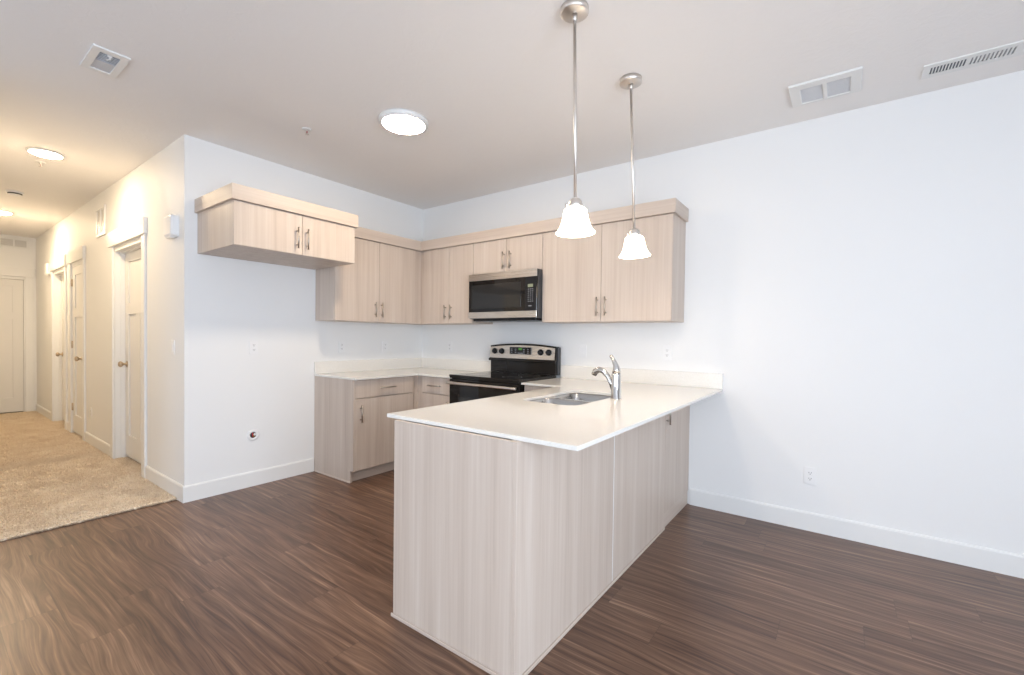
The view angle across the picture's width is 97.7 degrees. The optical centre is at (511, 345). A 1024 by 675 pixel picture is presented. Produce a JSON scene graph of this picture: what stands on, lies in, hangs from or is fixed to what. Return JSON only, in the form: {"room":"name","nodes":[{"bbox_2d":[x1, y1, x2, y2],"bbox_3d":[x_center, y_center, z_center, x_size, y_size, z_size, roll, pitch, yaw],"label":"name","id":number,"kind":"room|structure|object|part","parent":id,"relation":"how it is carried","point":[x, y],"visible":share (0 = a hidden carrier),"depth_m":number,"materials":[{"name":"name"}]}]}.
{"room":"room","nodes":[
{"label":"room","id":0,"kind":"room"},
{"bbox_2d":[0,234,36,410],"bbox_3d":[-7.965,-0.319,6.747,0.120,2.764,1.081,1,1,36],"label":"wall","id":1,"kind":"structure","parent":0,"point":[9,257],"depth_m":7.05,"materials":[{"name":"white paint"}]},
{"bbox_2d":[0,236,28,249],"bbox_3d":[-7.803,-1.586,6.812,0.012,0.156,0.615,1,1,36],"label":"air vent","id":2,"kind":"object","parent":1,"relation":"in","point":[9,242],"visible":1,"depth_m":6.93,"materials":[{"name":"white metal"}]},
{"bbox_2d":[0,266,34,412],"bbox_3d":[-7.942,-0.070,6.743,0.171,2.268,1.040,1,1,36],"label":"door","id":3,"kind":"structure","parent":1,"relation":"in","point":[16,284],"depth_m":6.99,"materials":[{"name":"white paint"}]},
{"bbox_2d":[36,138,178,482],"bbox_3d":[-5.090,-0.260,5.373,6.380,2.764,0.120,1,1,36],"label":"wall","id":4,"kind":"structure","parent":0,"point":[151,190],"depth_m":3.95,"materials":[{"name":"white paint"}]},
{"bbox_2d":[44,263,49,275],"bbox_3d":[-6.660,-1.086,6.418,0.176,0.172,0.052,1,1,36],"label":"wall siren","id":5,"kind":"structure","parent":4,"relation":"attached to","point":[46,266],"depth_m":6.37,"materials":[{"name":"white plastic"}]},
{"bbox_2d":[49,254,67,429],"bbox_3d":[-6.115,-0.042,6.114,1.020,2.278,0.148,1,1,36],"label":"door","id":6,"kind":"structure","parent":4,"relation":"in","point":[58,278],"depth_m":6.32,"materials":[{"name":"white paint"}]},
{"bbox_2d":[67,246,85,440],"bbox_3d":[-5.270,-0.021,5.465,0.850,2.278,0.189,1,1,36],"label":"door","id":7,"kind":"structure","parent":4,"relation":"in","point":[76,257],"depth_m":5.49,"materials":[{"name":"white paint"}]},
{"bbox_2d":[53,420,140,474],"bbox_3d":[-4.844,1.116,5.187,3.979,0.024,0.142,1,1,36],"label":"doorways","id":8,"kind":"structure","parent":4,"relation":"in","point":[128,462],"depth_m":4.38,"materials":[{"name":"beige carpet"}]},
{"bbox_2d":[96,204,105,237],"bbox_3d":[-4.361,-1.314,4.746,0.345,0.310,0.012,1,1,36],"label":"air vent","id":9,"kind":"object","parent":4,"relation":"in","point":[101,211],"visible":1,"depth_m":4.73,"materials":[{"name":"white paint"}]},
{"bbox_2d":[36,404,182,501],"bbox_3d":[-5.041,1.062,5.265,6.360,0.125,0.013,1,1,36],"label":"baseboard","id":10,"kind":"structure","parent":4,"relation":"attached to","point":[174,488],"depth_m":3.81,"materials":[{"name":"white paint"}]},
{"bbox_2d":[107,216,146,477],"bbox_3d":[-3.592,0.021,4.254,1.150,2.278,0.148,1,1,36],"label":"door","id":11,"kind":"structure","parent":4,"relation":"in","point":[127,244],"depth_m":4.45,"materials":[{"name":"white paint"}]},
{"bbox_3d":[-3.890,0.187,4.471,0.064,0.064,0.071,1,1,36],"label":"knob","id":12,"kind":"part","parent":11,"relation":"part of","materials":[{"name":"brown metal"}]},
{"bbox_2d":[163,214,178,238],"bbox_3d":[-2.631,-0.912,3.449,0.176,0.172,0.052,1,1,36],"label":"door chime","id":13,"kind":"object","parent":4,"relation":"attached to","point":[170,222],"depth_m":3.41,"materials":[{"name":"white plastic"}]},
{"bbox_2d":[171,340,174,354],"bbox_3d":[-2.653,0.016,3.499,0.070,0.115,0.008,1,1,36],"label":"light switch","id":14,"kind":"object","parent":4,"relation":"attached to","point":[172,341],"visible":1,"depth_m":3.49,"materials":[{"name":"white plastic"}]},
{"bbox_2d":[179,134,422,485],"bbox_3d":[-1.807,-0.202,4.351,0.120,2.764,2.369,1,1,36],"label":"wall","id":15,"kind":"structure","parent":0,"point":[226,392],"depth_m":3.75,"materials":[{"name":"white paint"}]},
{"bbox_2d":[182,458,313,502],"bbox_3d":[-2.172,1.123,3.787,0.013,0.125,1.037,1,1,36],"label":"baseboard","id":16,"kind":"structure","parent":15,"relation":"attached to","point":[197,491],"depth_m":3.71,"materials":[{"name":"white paint"}]},
{"bbox_2d":[247,429,258,440],"bbox_3d":[-2.174,0.755,3.765,0.020,0.096,0.096,1,1,36],"label":"water valve box","id":17,"kind":"object","parent":15,"relation":"attached to","point":[253,434],"visible":1,"depth_m":3.76,"materials":[{"name":"white plastic"}]},
{"bbox_2d":[249,341,257,353],"bbox_3d":[-2.168,0.017,3.759,0.007,0.115,0.070,1,1,36],"label":"wall outlet","id":18,"kind":"object","parent":15,"relation":"attached to","point":[253,345],"visible":1,"depth_m":3.75,"materials":[{"name":"white plastic"}]},
{"bbox_2d":[194,183,357,227],"bbox_3d":[-1.857,-1.054,3.596,0.656,0.103,0.979,1,1,36],"label":"crown molding","id":19,"kind":"structure","parent":15,"relation":"attached to","point":[234,191],"depth_m":3.28,"materials":[{"name":"brown wood"}]},
{"bbox_2d":[197,199,354,269],"bbox_3d":[-1.852,-0.899,3.594,0.672,0.404,0.939,1,1,36],"label":"upper cabinet","id":20,"kind":"object","parent":15,"relation":"attached to","point":[235,229],"visible":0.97,"depth_m":3.35,"materials":[{"name":"brown wood"}]},
{"bbox_3d":[-1.754,-0.842,3.239,0.019,0.301,0.479,1,1,36],"label":"door","id":21,"kind":"part","parent":20,"relation":"part of","materials":[{"name":"brown wood"}]},
{"bbox_3d":[-1.617,-0.814,3.380,0.036,0.155,0.012,1,1,36],"label":"handle","id":22,"kind":"part","parent":20,"relation":"part of","materials":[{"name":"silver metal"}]},
{"bbox_3d":[-1.476,-0.844,3.617,0.019,0.301,0.454,1,1,36],"label":"door","id":23,"kind":"part","parent":20,"relation":"part of","materials":[{"name":"brown wood"}]},
{"bbox_2d":[338,341,344,352],"bbox_3d":[-1.681,0.013,4.420,0.007,0.115,0.070,1,1,36],"label":"wall outlet","id":24,"kind":"object","parent":15,"relation":"attached to","point":[341,344],"visible":1,"depth_m":4.41,"materials":[{"name":"white plastic"}]},
{"bbox_2d":[315,238,431,324],"bbox_3d":[-1.301,-0.665,4.618,0.354,0.867,1.329,1,1,36],"label":"upper cabinet","id":25,"kind":"object","parent":15,"relation":"attached to","point":[383,283],"visible":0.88,"depth_m":4.33,"materials":[{"name":"brown wood"}]},
{"bbox_3d":[-1.448,-0.615,4.197,0.019,0.774,0.473,1,1,36],"label":"door","id":26,"kind":"part","parent":25,"relation":"part of","materials":[{"name":"brown wood"}]},
{"bbox_3d":[-1.274,-0.346,4.396,0.036,0.145,0.012,1,1,36],"label":"handle","id":27,"kind":"part","parent":25,"relation":"part of","materials":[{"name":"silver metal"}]},
{"bbox_3d":[-1.171,-0.618,4.573,0.019,0.774,0.456,1,1,36],"label":"door","id":28,"kind":"part","parent":25,"relation":"part of","materials":[{"name":"brown wood"}]},
{"bbox_2d":[355,198,688,251],"bbox_3d":[-0.231,-1.034,3.826,2.998,0.101,1.328,1,1,36],"label":"crown molding","id":29,"kind":"structure","parent":25,"relation":"attached to","point":[673,205],"depth_m":3.98,"materials":[{"name":"brown wood"}]},
{"bbox_2d":[382,341,387,351],"bbox_3d":[-1.371,0.010,4.840,0.007,0.115,0.070,1,1,36],"label":"wall outlet","id":30,"kind":"object","parent":15,"relation":"attached to","point":[384,343],"visible":1,"depth_m":4.83,"materials":[{"name":"white plastic"}]},
{"bbox_2d":[0,0,1023,237],"bbox_3d":[-3.107,-1.618,2.421,13.220,0.100,7.240,1,1,36],"label":"ceiling","id":31,"kind":"structure","parent":0,"point":[491,80],"depth_m":2.56,"materials":[{"name":"white paint"}]},
{"bbox_2d":[0,210,13,214],"bbox_3d":[-6.346,-1.646,5.544,0.230,0.027,0.230,1,1,36],"label":"recessed light","id":32,"kind":"object","parent":31,"relation":"in","point":[3,212],"visible":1,"depth_m":5.54,"materials":[{"name":"white paint"}]},
{"bbox_2d":[5,190,23,196],"bbox_3d":[-5.286,-1.614,4.758,0.136,0.039,0.136,1,1,36],"label":"smoke detector","id":33,"kind":"object","parent":31,"relation":"attached to","point":[10,192],"visible":1,"depth_m":4.73,"materials":[{"name":"white plastic"}]},
{"bbox_2d":[25,147,64,159],"bbox_3d":[-3.871,-1.585,3.715,0.230,0.027,0.230,1,1,36],"label":"recessed light","id":34,"kind":"object","parent":31,"relation":"in","point":[41,152],"visible":1,"depth_m":3.68,"materials":[{"name":"white paint"}]},
{"bbox_2d":[28,149,62,158],"bbox_3d":[-3.871,-1.580,3.715,0.198,0.018,0.198,1,1,36],"label":"diffuser","id":35,"kind":"object","parent":34,"relation":"attached to","point":[45,153],"depth_m":3.69,"materials":[{"name":"white plastic"}]},
{"bbox_2d":[79,44,130,78],"bbox_3d":[-2.231,-1.548,2.453,0.305,0.019,0.154,1,1,36],"label":"ceiling vent","id":36,"kind":"object","parent":31,"relation":"in","point":[99,59],"visible":1,"depth_m":2.44,"materials":[{"name":"white metal"}]},
{"bbox_3d":[-2.278,-1.556,2.489,0.115,0.005,0.084,1,1,36],"label":"damper plate","id":37,"kind":"part","parent":36,"relation":"part of","materials":[{"name":"grey plastic"}]},
{"bbox_2d":[302,127,311,134],"bbox_3d":[-1.479,-1.542,3.230,0.066,0.040,0.066,1,1,36],"label":"sprinkler","id":38,"kind":"object","parent":31,"relation":"attached to","point":[306,129],"visible":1,"depth_m":3.22,"materials":[{"name":"white paint"}]},
{"bbox_2d":[378,108,428,134],"bbox_3d":[-0.747,-1.530,3.089,0.336,0.039,0.336,1,1,36],"label":"recessed light","id":39,"kind":"object","parent":31,"relation":"in","point":[399,121],"visible":1,"depth_m":3.03,"materials":[{"name":"white paint"}]},
{"bbox_2d":[382,115,424,134],"bbox_3d":[-0.747,-1.517,3.089,0.289,0.014,0.289,1,1,36],"label":"diffuser","id":40,"kind":"object","parent":39,"relation":"attached to","point":[399,124],"depth_m":3.06,"materials":[{"name":"white plastic"}]},
{"bbox_2d":[556,0,594,237],"bbox_3d":[0.294,-1.012,2.024,0.178,1.011,0.178,1,1,36],"label":"pendant lamp","id":41,"kind":"object","parent":31,"relation":"hanging from","point":[575,223],"visible":1,"depth_m":2.01,"materials":[{"name":"white glass"}]},
{"bbox_3d":[0.285,-1.076,2.023,0.024,0.831,0.024,0,1,36],"label":"rod","id":42,"kind":"part","parent":41,"relation":"part of","materials":[{"name":"silver metal"}]},
{"bbox_3d":[0.288,-0.566,2.032,0.178,0.115,0.178,0,1,36],"label":"lamp shade","id":43,"kind":"part","parent":41,"relation":"part of","materials":[{"name":"white glass"}]},
{"bbox_2d":[619,73,650,258],"bbox_3d":[0.711,-1.016,2.570,0.184,1.013,0.178,1,1,36],"label":"pendant lamp","id":44,"kind":"object","parent":31,"relation":"hanging from","point":[634,247],"visible":1,"depth_m":2.55,"materials":[{"name":"white glass"}]},
{"bbox_3d":[0.692,-1.080,2.567,0.024,0.831,0.024,-1,1,36],"label":"rod","id":45,"kind":"part","parent":44,"relation":"part of","materials":[{"name":"silver metal"}]},
{"bbox_3d":[0.705,-0.571,2.576,0.178,0.115,0.178,-1,1,36],"label":"lamp shade","id":46,"kind":"part","parent":44,"relation":"part of","materials":[{"name":"white glass"}]},
{"bbox_2d":[788,66,862,107],"bbox_3d":[1.831,-1.503,2.620,0.343,0.014,0.276,1,1,36],"label":"ceiling vent","id":47,"kind":"object","parent":31,"relation":"in","point":[849,81],"visible":1,"depth_m":2.60,"materials":[{"name":"white metal"}]},
{"bbox_3d":[1.790,-1.506,2.671,0.106,0.010,0.188,1,1,36],"label":"panel","id":48,"kind":"part","parent":47,"relation":"part of","materials":[{"name":"white metal"}]},
{"bbox_3d":[1.894,-1.503,2.595,0.108,0.010,0.188,1,1,36],"label":"panel","id":49,"kind":"part","parent":47,"relation":"part of","materials":[{"name":"white metal"}]},
{"bbox_2d":[920,40,1023,79],"bbox_3d":[2.423,-1.494,2.338,0.416,0.008,0.150,1,1,36],"label":"ceiling vent","id":50,"kind":"object","parent":31,"relation":"in","point":[1014,49],"visible":1,"depth_m":2.34,"materials":[{"name":"white metal"}]},
{"bbox_3d":[2.479,-1.496,2.296,0.196,0.001,0.105,1,1,36],"label":"damper plate","id":51,"kind":"part","parent":50,"relation":"part of","materials":[{"name":"grey metal"}]},
{"bbox_2d":[0,411,1023,674],"bbox_3d":[-3.142,1.245,2.470,13.220,0.100,7.240,1,1,36],"label":"floor","id":52,"kind":"structure","parent":0,"point":[293,575],"depth_m":2.17,"materials":[{"name":"brown wood"}]},
{"bbox_2d":[0,411,176,541],"bbox_3d":[-5.406,1.114,4.873,6.296,0.025,1.092,1,1,36],"label":"carpet","id":53,"kind":"object","parent":52,"relation":"on","point":[51,477],"visible":1,"depth_m":3.77,"materials":[{"name":"beige carpet"}]},
{"bbox_2d":[314,376,413,482],"bbox_3d":[-1.395,0.738,4.286,0.654,0.896,0.691,1,1,36],"label":"base cabinet","id":54,"kind":"object","parent":52,"relation":"on","point":[354,434],"visible":0.92,"depth_m":4.03,"materials":[{"name":"brown wood"}]},
{"bbox_3d":[-1.605,0.740,4.031,0.618,0.896,0.018,1,1,36],"label":"panel","id":55,"kind":"part","parent":54,"relation":"part of","materials":[{"name":"brown wood"}]},
{"bbox_3d":[-1.162,0.379,4.115,0.019,0.156,0.644,1,1,36],"label":"drawer","id":56,"kind":"part","parent":54,"relation":"part of","materials":[{"name":"brown wood"}]},
{"bbox_3d":[-1.167,0.775,4.121,0.019,0.620,0.644,1,1,36],"label":"door","id":57,"kind":"part","parent":54,"relation":"part of","materials":[{"name":"brown wood"}]},
{"bbox_2d":[314,358,490,379],"bbox_3d":[-1.017,0.226,4.409,1.098,0.132,1.342,1,1,36],"label":"countertop","id":58,"kind":"structure","parent":54,"relation":"on","point":[431,367],"depth_m":4.65,"materials":[{"name":"beige stone"}]},
{"bbox_2d":[413,375,449,408],"bbox_3d":[-0.821,0.738,4.694,1.092,0.896,0.654,1,1,36],"label":"base cabinet","id":59,"kind":"object","parent":52,"relation":"on","point":[428,391],"visible":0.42,"depth_m":4.30,"materials":[{"name":"brown wood"}]},
{"bbox_3d":[-0.715,0.382,4.263,0.391,0.156,0.019,1,1,36],"label":"drawer","id":60,"kind":"part","parent":59,"relation":"part of","materials":[{"name":"brown wood"}]},
{"bbox_3d":[-0.720,0.778,4.270,0.391,0.620,0.019,1,1,36],"label":"door","id":61,"kind":"part","parent":59,"relation":"part of","materials":[{"name":"brown wood"}]},
{"bbox_2d":[446,343,560,403],"bbox_3d":[-0.082,0.595,4.096,0.784,1.222,0.717,1,1,36],"label":"range","id":62,"kind":"object","parent":52,"relation":"on","point":[540,362],"visible":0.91,"depth_m":4.10,"materials":[{"name":"black metal"}]},
{"bbox_3d":[-0.272,0.343,3.824,0.775,0.026,0.056,1,1,36],"label":"handle","id":63,"kind":"part","parent":62,"relation":"part of","materials":[{"name":"silver metal"}]},
{"bbox_3d":[-0.253,0.636,3.867,0.775,0.653,0.030,1,1,36],"label":"oven door","id":64,"kind":"part","parent":62,"relation":"part of","materials":[{"name":"black glass"}]},
{"bbox_2d":[449,371,555,383],"bbox_3d":[-0.085,0.285,4.084,0.781,0.032,0.590,1,1,36],"label":"cooktop","id":65,"kind":"object","parent":62,"relation":"in","point":[486,377],"depth_m":3.97,"materials":[{"name":"black glass"}]},
{"bbox_3d":[0.258,0.066,4.164,0.058,0.058,0.033,1,1,36],"label":"knob","id":66,"kind":"part","parent":62,"relation":"part of","materials":[{"name":"black plastic"}]},
{"bbox_2d":[391,394,664,674],"bbox_3d":[0.234,0.788,2.522,0.722,0.896,1.716,1,1,36],"label":"base cabinet","id":67,"kind":"object","parent":52,"relation":"on","point":[502,546],"visible":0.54,"depth_m":1.86,"materials":[{"name":"brown wood"}]},
{"bbox_3d":[-0.265,0.793,1.845,0.666,0.896,0.018,1,1,36],"label":"panel","id":68,"kind":"part","parent":67,"relation":"part of","materials":[{"name":"brown wood"}]},
{"bbox_2d":[387,365,722,450],"bbox_3d":[0.340,0.269,2.828,1.384,0.132,2.276,1,1,36],"label":"countertop","id":69,"kind":"structure","parent":67,"relation":"on","point":[646,395],"depth_m":2.29,"materials":[{"name":"beige stone"}]},
{"bbox_2d":[532,393,610,405],"bbox_3d":[0.384,0.429,2.771,0.418,0.181,0.716,1,1,36],"label":"sink","id":70,"kind":"object","parent":69,"relation":"in","point":[572,399],"visible":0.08,"depth_m":2.92,"materials":[{"name":"silver metal"}]},
{"bbox_3d":[0.278,0.430,2.627,0.378,0.180,0.318,1,1,36],"label":"bowl","id":71,"kind":"part","parent":70,"relation":"part of","materials":[{"name":"silver metal"}]},
{"bbox_3d":[0.490,0.428,2.915,0.378,0.180,0.318,1,1,36],"label":"bowl","id":72,"kind":"part","parent":70,"relation":"part of","materials":[{"name":"silver metal"}]},
{"bbox_2d":[592,355,620,399],"bbox_3d":[0.573,0.189,2.723,0.193,0.267,0.064,1,1,36],"label":"kitchen faucet","id":73,"kind":"object","parent":69,"relation":"on","point":[614,382],"visible":1,"depth_m":2.67,"materials":[{"name":"silver metal"}]},
{"bbox_3d":[0.560,0.207,2.732,0.162,0.150,0.039,1,1,36],"label":"spout","id":74,"kind":"part","parent":73,"relation":"part of","materials":[{"name":"silver metal"}]},
{"bbox_3d":[0.618,0.112,2.689,0.071,0.113,0.051,1,1,36],"label":"lever","id":75,"kind":"part","parent":73,"relation":"part of","materials":[{"name":"silver metal"}]},
{"bbox_3d":[0.263,0.797,1.982,0.018,0.896,0.865,1,1,36],"label":"panel","id":76,"kind":"part","parent":67,"relation":"part of","materials":[{"name":"brown wood"}]},
{"bbox_3d":[0.770,0.792,2.671,0.018,0.896,0.828,1,1,36],"label":"panel","id":77,"kind":"part","parent":67,"relation":"part of","materials":[{"name":"brown wood"}]},
{"bbox_2d":[524,385,551,391],"bbox_3d":[0.446,0.770,3.761,0.466,0.896,0.654,1,1,36],"label":"base cabinet","id":78,"kind":"object","parent":52,"relation":"on","point":[526,387],"visible":0.03,"depth_m":3.60,"materials":[{"name":"brown wood"}]},
{"bbox_2d":[582,393,689,527],"bbox_3d":[0.949,0.781,3.424,0.684,0.896,0.598,1,1,36],"label":"base cabinet","id":79,"kind":"object","parent":52,"relation":"on","point":[676,472],"visible":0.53,"depth_m":3.21,"materials":[{"name":"brown wood"}]},
{"bbox_3d":[1.194,0.735,3.244,0.019,0.788,0.592,1,1,36],"label":"door","id":80,"kind":"part","parent":79,"relation":"part of","materials":[{"name":"brown wood"}]},
{"bbox_2d":[422,70,1023,554],"bbox_3d":[-1.012,-0.209,5.311,13.220,2.764,0.120,1,1,36],"label":"wall","id":81,"kind":"structure","parent":0,"point":[854,279],"depth_m":2.89,"materials":[{"name":"white paint"}]},
{"bbox_2d":[447,342,451,351],"bbox_3d":[-0.696,0.016,5.000,0.070,0.115,0.007,1,1,36],"label":"wall outlet","id":82,"kind":"object","parent":81,"relation":"attached to","point":[449,344],"visible":1,"depth_m":5.00,"materials":[{"name":"white plastic"}]},
{"bbox_2d":[421,243,492,324],"bbox_3d":[-0.604,-0.658,4.709,0.766,0.867,0.354,1,1,36],"label":"upper cabinet","id":83,"kind":"object","parent":81,"relation":"attached to","point":[445,272],"visible":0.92,"depth_m":4.58,"materials":[{"name":"brown wood"}]},
{"bbox_3d":[-0.790,-0.615,4.683,0.375,0.774,0.019,1,1,36],"label":"door","id":84,"kind":"part","parent":83,"relation":"part of","materials":[{"name":"brown wood"}]},
{"bbox_3d":[-0.506,-0.608,4.474,0.324,0.774,0.019,1,1,36],"label":"door","id":85,"kind":"part","parent":83,"relation":"part of","materials":[{"name":"brown wood"}]},
{"bbox_2d":[473,233,542,273],"bbox_3d":[0.029,-0.875,4.241,0.797,0.402,0.354,1,1,36],"label":"upper cabinet","id":86,"kind":"object","parent":81,"relation":"attached to","point":[520,252],"visible":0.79,"depth_m":4.10,"materials":[{"name":"brown wood"}]},
{"bbox_3d":[-0.210,-0.833,4.254,0.397,0.309,0.019,1,1,36],"label":"door","id":87,"kind":"part","parent":86,"relation":"part of","materials":[{"name":"brown wood"}]},
{"bbox_2d":[468,268,542,321],"bbox_3d":[0.012,-0.447,4.226,0.790,0.444,0.402,1,1,36],"label":"microwave","id":88,"kind":"object","parent":86,"relation":"attached to","point":[516,295],"visible":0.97,"depth_m":4.03,"materials":[{"name":"grey metal"}]},
{"bbox_3d":[-0.105,-0.279,4.066,0.782,0.059,0.004,1,1,36],"label":"trim","id":89,"kind":"part","parent":88,"relation":"part of","materials":[{"name":"silver metal"}]},
{"bbox_3d":[-0.100,-0.635,4.060,0.782,0.065,0.004,1,1,36],"label":"trim","id":90,"kind":"part","parent":88,"relation":"part of","materials":[{"name":"silver metal"}]},
{"bbox_3d":[0.160,-0.449,3.870,0.115,0.283,0.002,1,1,36],"label":"control panel","id":91,"kind":"part","parent":88,"relation":"part of","materials":[{"name":"black plastic"}]},
{"bbox_3d":[-0.020,-0.784,4.080,0.012,0.155,0.036,1,1,36],"label":"handle","id":92,"kind":"part","parent":86,"relation":"part of","materials":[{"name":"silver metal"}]},
{"bbox_3d":[0.111,-0.825,4.017,0.395,0.309,0.019,1,1,36],"label":"door","id":93,"kind":"part","parent":86,"relation":"part of","materials":[{"name":"brown wood"}]},
{"bbox_2d":[542,213,685,323],"bbox_3d":[0.796,-0.623,3.678,1.113,0.867,0.354,1,1,36],"label":"upper cabinet","id":94,"kind":"object","parent":81,"relation":"attached to","point":[585,279],"visible":0.91,"depth_m":3.49,"materials":[{"name":"brown wood"}]},
{"bbox_3d":[0.493,-0.583,3.738,0.552,0.774,0.019,1,1,36],"label":"door","id":95,"kind":"part","parent":94,"relation":"part of","materials":[{"name":"brown wood"}]},
{"bbox_3d":[0.676,-0.311,3.570,0.012,0.150,0.036,1,1,36],"label":"handle","id":96,"kind":"part","parent":94,"relation":"part of","materials":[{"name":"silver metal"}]},
{"bbox_3d":[0.940,-0.572,3.408,0.555,0.774,0.019,1,1,36],"label":"door","id":97,"kind":"part","parent":94,"relation":"part of","materials":[{"name":"brown wood"}]},
{"bbox_2d":[560,365,722,388],"bbox_3d":[1.010,0.254,3.736,1.384,0.115,0.018,1,1,36],"label":"backsplash","id":98,"kind":"structure","parent":81,"relation":"attached to","point":[660,377],"depth_m":3.62,"materials":[{"name":"beige stone"}]},
{"bbox_2d":[663,346,671,359],"bbox_3d":[1.239,0.059,3.574,0.070,0.115,0.007,1,1,36],"label":"wall outlet","id":99,"kind":"object","parent":81,"relation":"attached to","point":[667,350],"visible":1,"depth_m":3.57,"materials":[{"name":"white plastic"}]},
{"bbox_2d":[804,466,816,484],"bbox_3d":[2.007,0.879,3.014,0.070,0.115,0.007,1,1,36],"label":"wall outlet","id":100,"kind":"object","parent":81,"relation":"attached to","point":[809,472],"visible":1,"depth_m":3.01,"materials":[{"name":"white plastic"}]},
{"bbox_2d":[689,488,1023,578],"bbox_3d":[2.768,1.206,2.452,3.448,0.125,0.013,1,1,36],"label":"baseboard","id":101,"kind":"structure","parent":81,"relation":"attached to","point":[993,560],"depth_m":2.82,"materials":[{"name":"white paint"}]}
]}

